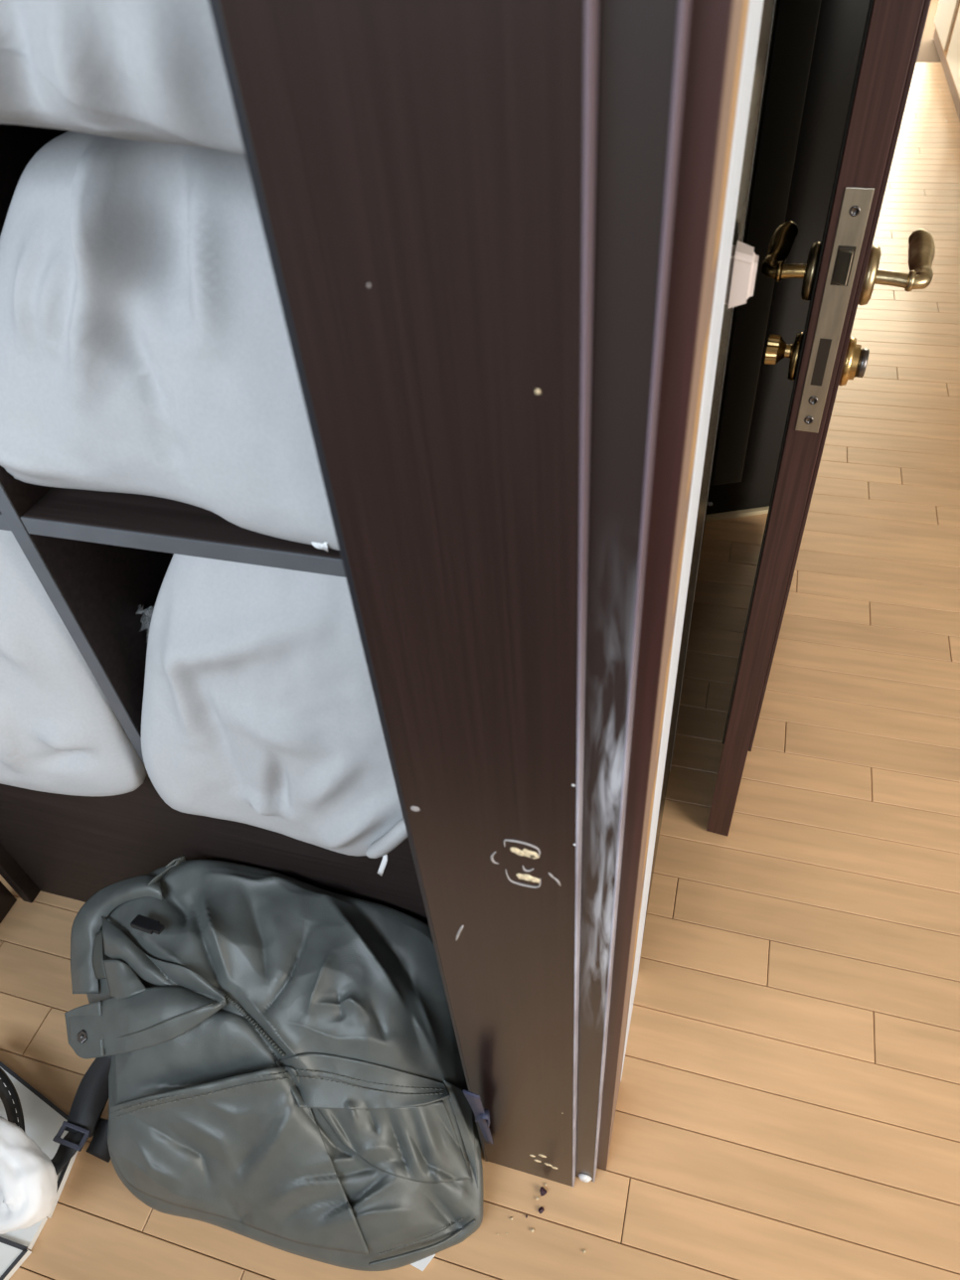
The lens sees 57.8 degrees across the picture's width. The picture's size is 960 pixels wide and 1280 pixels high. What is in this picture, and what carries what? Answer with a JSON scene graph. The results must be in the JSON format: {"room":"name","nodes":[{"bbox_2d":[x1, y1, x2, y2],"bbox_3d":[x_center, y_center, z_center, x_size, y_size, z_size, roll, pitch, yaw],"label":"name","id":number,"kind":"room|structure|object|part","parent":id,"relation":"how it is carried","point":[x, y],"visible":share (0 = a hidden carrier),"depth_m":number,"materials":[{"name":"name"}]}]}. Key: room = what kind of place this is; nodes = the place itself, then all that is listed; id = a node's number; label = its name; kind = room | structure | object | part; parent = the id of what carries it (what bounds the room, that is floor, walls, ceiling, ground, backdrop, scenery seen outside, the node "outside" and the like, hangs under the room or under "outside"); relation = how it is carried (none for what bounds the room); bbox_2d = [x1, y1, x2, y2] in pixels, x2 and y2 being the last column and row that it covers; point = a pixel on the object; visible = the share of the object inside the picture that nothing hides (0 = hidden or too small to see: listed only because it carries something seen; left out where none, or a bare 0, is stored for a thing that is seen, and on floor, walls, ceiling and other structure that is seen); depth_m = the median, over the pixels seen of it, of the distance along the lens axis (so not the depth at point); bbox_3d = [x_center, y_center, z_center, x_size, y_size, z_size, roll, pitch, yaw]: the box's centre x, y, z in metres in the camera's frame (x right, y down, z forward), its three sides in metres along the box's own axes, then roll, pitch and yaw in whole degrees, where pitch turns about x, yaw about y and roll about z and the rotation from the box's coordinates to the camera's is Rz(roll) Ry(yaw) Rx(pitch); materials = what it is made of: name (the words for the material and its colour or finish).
{"room":"walk-in closet","nodes":[
{"label":"walk-in closet","id":0,"kind":"room"},
{"bbox_2d":[0,0,959,1279],"bbox_3d":[1.359,-0.883,2.649,4.935,0.060,10.900,9,47,14],"label":"floor","id":1,"kind":"structure","parent":0,"point":[788,1104],"depth_m":1.34,"materials":[{"name":"brown wood"}]},
{"bbox_2d":[0,1237,31,1279],"bbox_3d":[-0.655,0.804,1.108,0.139,0.017,0.087,9,47,14],"label":"flat box","id":2,"kind":"object","parent":1,"relation":"on","point":[13,1254],"visible":1,"depth_m":1.11,"materials":[{"name":"white cardboard"}]},
{"bbox_3d":[-0.605,0.807,1.089,0.005,0.002,0.089,23,52,26],"label":"edge trim","id":3,"kind":"part","parent":2,"relation":"part of","materials":[{"name":"grey"}]},
{"bbox_3d":[-0.646,0.770,1.130,0.136,0.002,0.005,8,47,14],"label":"edge trim","id":4,"kind":"part","parent":2,"relation":"part of","materials":[{"name":"grey"}]},
{"bbox_2d":[0,1217,47,1249],"bbox_3d":[-0.658,0.762,1.156,0.170,0.010,0.037,9,47,14],"label":"grey sleeve","id":5,"kind":"object","parent":1,"relation":"on","point":[28,1236],"visible":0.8,"depth_m":1.13,"materials":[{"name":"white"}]},
{"bbox_2d":[0,1061,78,1218],"bbox_3d":[-0.706,0.657,1.219,0.365,0.076,0.164,20,50,24],"label":"flat box","id":6,"kind":"object","parent":1,"relation":"on","point":[43,1119],"depth_m":1.22,"materials":[{"name":"white cardboard"}]},
{"bbox_3d":[-0.669,0.633,1.209,0.048,0.032,0.194,-34,51,-25],"label":"bag handle","id":7,"kind":"part","parent":6,"relation":"part of","materials":[{"name":"black leather"}]},
{"bbox_2d":[0,1116,57,1234],"bbox_3d":[-0.641,0.685,1.127,0.213,0.103,0.125,9,47,14],"label":"cloth bundle","id":8,"kind":"object","parent":6,"relation":"on","point":[28,1176],"visible":1,"depth_m":1.09,"materials":[{"name":"white fabric"}]},
{"bbox_3d":[-0.694,0.630,1.276,0.323,0.002,0.005,20,50,24],"label":"edge trim","id":9,"kind":"part","parent":6,"relation":"part of","materials":[{"name":"grey"}]},
{"bbox_3d":[-0.562,0.717,1.175,0.005,0.002,0.103,3,45,8],"label":"edge trim","id":10,"kind":"part","parent":6,"relation":"part of","materials":[{"name":"grey"}]},
{"bbox_2d":[50,854,493,1271],"bbox_3d":[-0.290,0.514,1.102,0.652,0.383,0.379,9,47,14],"label":"backpack","id":11,"kind":"object","parent":1,"relation":"on","point":[277,1063],"visible":0.98,"depth_m":1.07,"materials":[{"name":"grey fabric"}]},
{"bbox_3d":[-0.104,0.617,1.062,0.174,0.123,0.074,-6,45,0],"label":"gathered panel","id":12,"kind":"part","parent":11,"relation":"part of","materials":[{"name":"green fabric"}]},
{"bbox_3d":[-0.069,0.742,1.064,0.137,0.023,0.012,-16,46,-10],"label":"hem cord","id":13,"kind":"part","parent":11,"relation":"part of","materials":[{"name":"green fabric"}]},
{"bbox_3d":[-0.012,0.607,1.079,0.026,0.114,0.099,-18,46,-12],"label":"panel","id":14,"kind":"part","parent":11,"relation":"part of","materials":[{"name":"green fabric"}]},
{"bbox_2d":[0,0,598,1187],"bbox_3d":[-0.349,-0.329,0.770,1.030,2.050,0.707,9,47,14],"label":"wardrobe","id":15,"kind":"object","parent":1,"relation":"on","point":[422,172],"visible":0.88,"depth_m":0.39,"materials":[{"name":"brown wood"}]},
{"bbox_3d":[-0.903,-0.221,0.718,0.025,2.050,0.170,9,47,14],"label":"panel","id":16,"kind":"part","parent":15,"relation":"part of","materials":[{"name":"brown wood"}]},
{"bbox_3d":[-0.775,-0.459,0.943,0.018,2.050,0.530,9,47,14],"label":"panel","id":17,"kind":"part","parent":15,"relation":"part of","materials":[{"name":"brown wood"}]},
{"bbox_2d":[0,529,147,796],"bbox_3d":[-0.588,-0.011,1.014,0.422,0.428,0.214,9,47,14],"label":"pillow","id":18,"kind":"object","parent":15,"relation":"on","point":[60,732],"visible":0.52,"depth_m":0.96,"materials":[{"name":"grey fabric"}]},
{"bbox_2d":[0,0,245,156],"bbox_3d":[-0.236,-0.355,0.473,0.382,0.140,0.212,9,47,14],"label":"pillow","id":19,"kind":"object","parent":15,"relation":"on","point":[147,71],"visible":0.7,"depth_m":0.41,"materials":[{"name":"grey fabric"}]},
{"bbox_2d":[135,604,155,642],"bbox_3d":[-0.390,0.032,0.993,0.125,0.188,0.029,1,45,7],"label":"plastic wrap","id":20,"kind":"object","parent":15,"relation":"in","point":[147,613],"visible":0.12,"depth_m":0.94,"materials":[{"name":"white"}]},
{"bbox_2d":[0,131,339,551],"bbox_3d":[-0.204,-0.262,0.690,0.366,0.283,0.243,9,47,14],"label":"pillow","id":21,"kind":"object","parent":15,"relation":"on","point":[145,348],"visible":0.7,"depth_m":0.62,"materials":[{"name":"grey fabric"}]},
{"bbox_2d":[21,486,340,558],"bbox_3d":[-0.132,-0.250,0.887,0.413,0.018,0.513,9,47,14],"label":"shelf","id":22,"kind":"object","parent":15,"relation":"attached to","point":[135,521],"depth_m":0.74,"materials":[{"name":"brown wood"}]},
{"bbox_3d":[-0.362,0.320,1.234,0.858,0.482,0.016,9,47,14],"label":"panel","id":23,"kind":"part","parent":15,"relation":"part of","materials":[{"name":"brown wood"}]},
{"bbox_2d":[141,553,407,875],"bbox_3d":[-0.191,0.035,0.901,0.364,0.391,0.227,9,47,14],"label":"pillow","id":24,"kind":"object","parent":15,"relation":"on","point":[259,710],"visible":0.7,"depth_m":0.82,"materials":[{"name":"grey fabric"}]},
{"bbox_2d":[410,1254,435,1271],"bbox_3d":[-0.081,0.775,1.087,0.052,0.002,0.027,-13,45,-7],"label":"paper slip","id":25,"kind":"object","parent":1,"relation":"on","point":[421,1264],"visible":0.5,"depth_m":1.08,"materials":[{"name":"white paper"}]},
{"bbox_2d":[538,1206,544,1213],"bbox_3d":[0.079,0.731,1.115,0.008,0.005,0.006,-28,49,-21],"label":"chip","id":26,"kind":"object","parent":1,"relation":"on","point":[541,1209],"visible":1,"depth_m":1.11,"materials":[{"name":"black"}]},
{"bbox_2d":[539,1186,547,1196],"bbox_3d":[0.081,0.716,1.129,0.010,0.006,0.010,-30,50,-22],"label":"chip","id":27,"kind":"object","parent":1,"relation":"on","point":[543,1191],"visible":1,"depth_m":1.13,"materials":[{"name":"black"}]},
{"bbox_2d":[933,0,959,120],"bbox_3d":[2.381,-2.651,3.691,0.492,0.820,3.500,9,47,14],"label":"sideboard","id":28,"kind":"object","parent":1,"relation":"on","point":[946,36],"visible":1,"depth_m":4.51,"materials":[{"name":"beige wood"}]},
{"bbox_3d":[2.531,-3.600,4.592,0.015,0.690,0.700,9,47,14],"label":"cabinet door","id":29,"kind":"part","parent":28,"relation":"part of","materials":[{"name":"white"}]},
{"bbox_3d":[2.285,-2.976,3.992,0.015,0.690,0.800,9,47,14],"label":"cabinet door","id":30,"kind":"part","parent":28,"relation":"part of","materials":[{"name":"white"}]},
{"bbox_2d":[606,0,778,1165],"bbox_3d":[0.259,-0.651,0.782,0.038,2.400,1.434,9,47,14],"label":"wall","id":31,"kind":"structure","parent":0,"point":[751,20],"depth_m":0.57,"materials":[{"name":"white paint"}]},
{"bbox_2d":[575,0,733,1182],"bbox_3d":[0.076,-0.033,0.430,0.038,2.050,0.058,9,47,14],"label":"door frame","id":32,"kind":"structure","parent":31,"relation":"attached to","point":[642,50],"depth_m":0.35,"materials":[{"name":"brown wood"}]},
{"bbox_2d":[724,240,759,308],"bbox_3d":[0.181,-0.252,0.602,0.019,0.040,0.027,9,47,14],"label":"light switch","id":33,"kind":"object","parent":31,"relation":"attached to","point":[743,261],"visible":0.95,"depth_m":0.59,"materials":[{"name":"white plastic"}]},
{"bbox_2d":[705,0,869,521],"bbox_3d":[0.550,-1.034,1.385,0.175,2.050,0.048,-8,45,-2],"label":"door","id":34,"kind":"structure","parent":31,"relation":"in","point":[816,44],"depth_m":1.60,"materials":[{"name":"black wood"}]},
{"bbox_3d":[0.623,-0.313,2.101,0.175,0.012,0.042,-8,45,-2],"label":"sill","id":35,"kind":"part","parent":34,"relation":"part of","materials":[{"name":"beige wood"}]},
{"bbox_2d":[706,0,935,836],"bbox_3d":[0.480,-0.670,1.022,0.161,2.044,0.842,12,48,17],"label":"door","id":36,"kind":"structure","parent":31,"relation":"in","point":[841,272],"depth_m":0.86,"materials":[{"name":"brown wood"}]},
{"bbox_3d":[0.321,-0.403,0.899,0.048,0.030,0.094,12,48,17],"label":"lever","id":37,"kind":"part","parent":36,"relation":"part of","materials":[{"name":"gold metal"}]},
{"bbox_3d":[0.331,-0.368,0.869,0.012,0.055,0.055,12,48,17],"label":"rose plate","id":38,"kind":"part","parent":36,"relation":"part of","materials":[{"name":"gold metal"}]},
{"bbox_3d":[0.340,-0.308,0.842,0.024,0.242,0.003,12,48,17],"label":"lock plate","id":39,"kind":"part","parent":36,"relation":"part of","materials":[{"name":"silver metal"}]},
{"bbox_3d":[0.382,-0.357,0.852,0.012,0.055,0.055,12,48,17],"label":"rose plate","id":40,"kind":"part","parent":36,"relation":"part of","materials":[{"name":"gold metal"}]},
{"bbox_3d":[0.423,-0.380,0.866,0.055,0.030,0.094,12,48,17],"label":"lever","id":41,"kind":"part","parent":36,"relation":"part of","materials":[{"name":"gold metal"}]}
]}

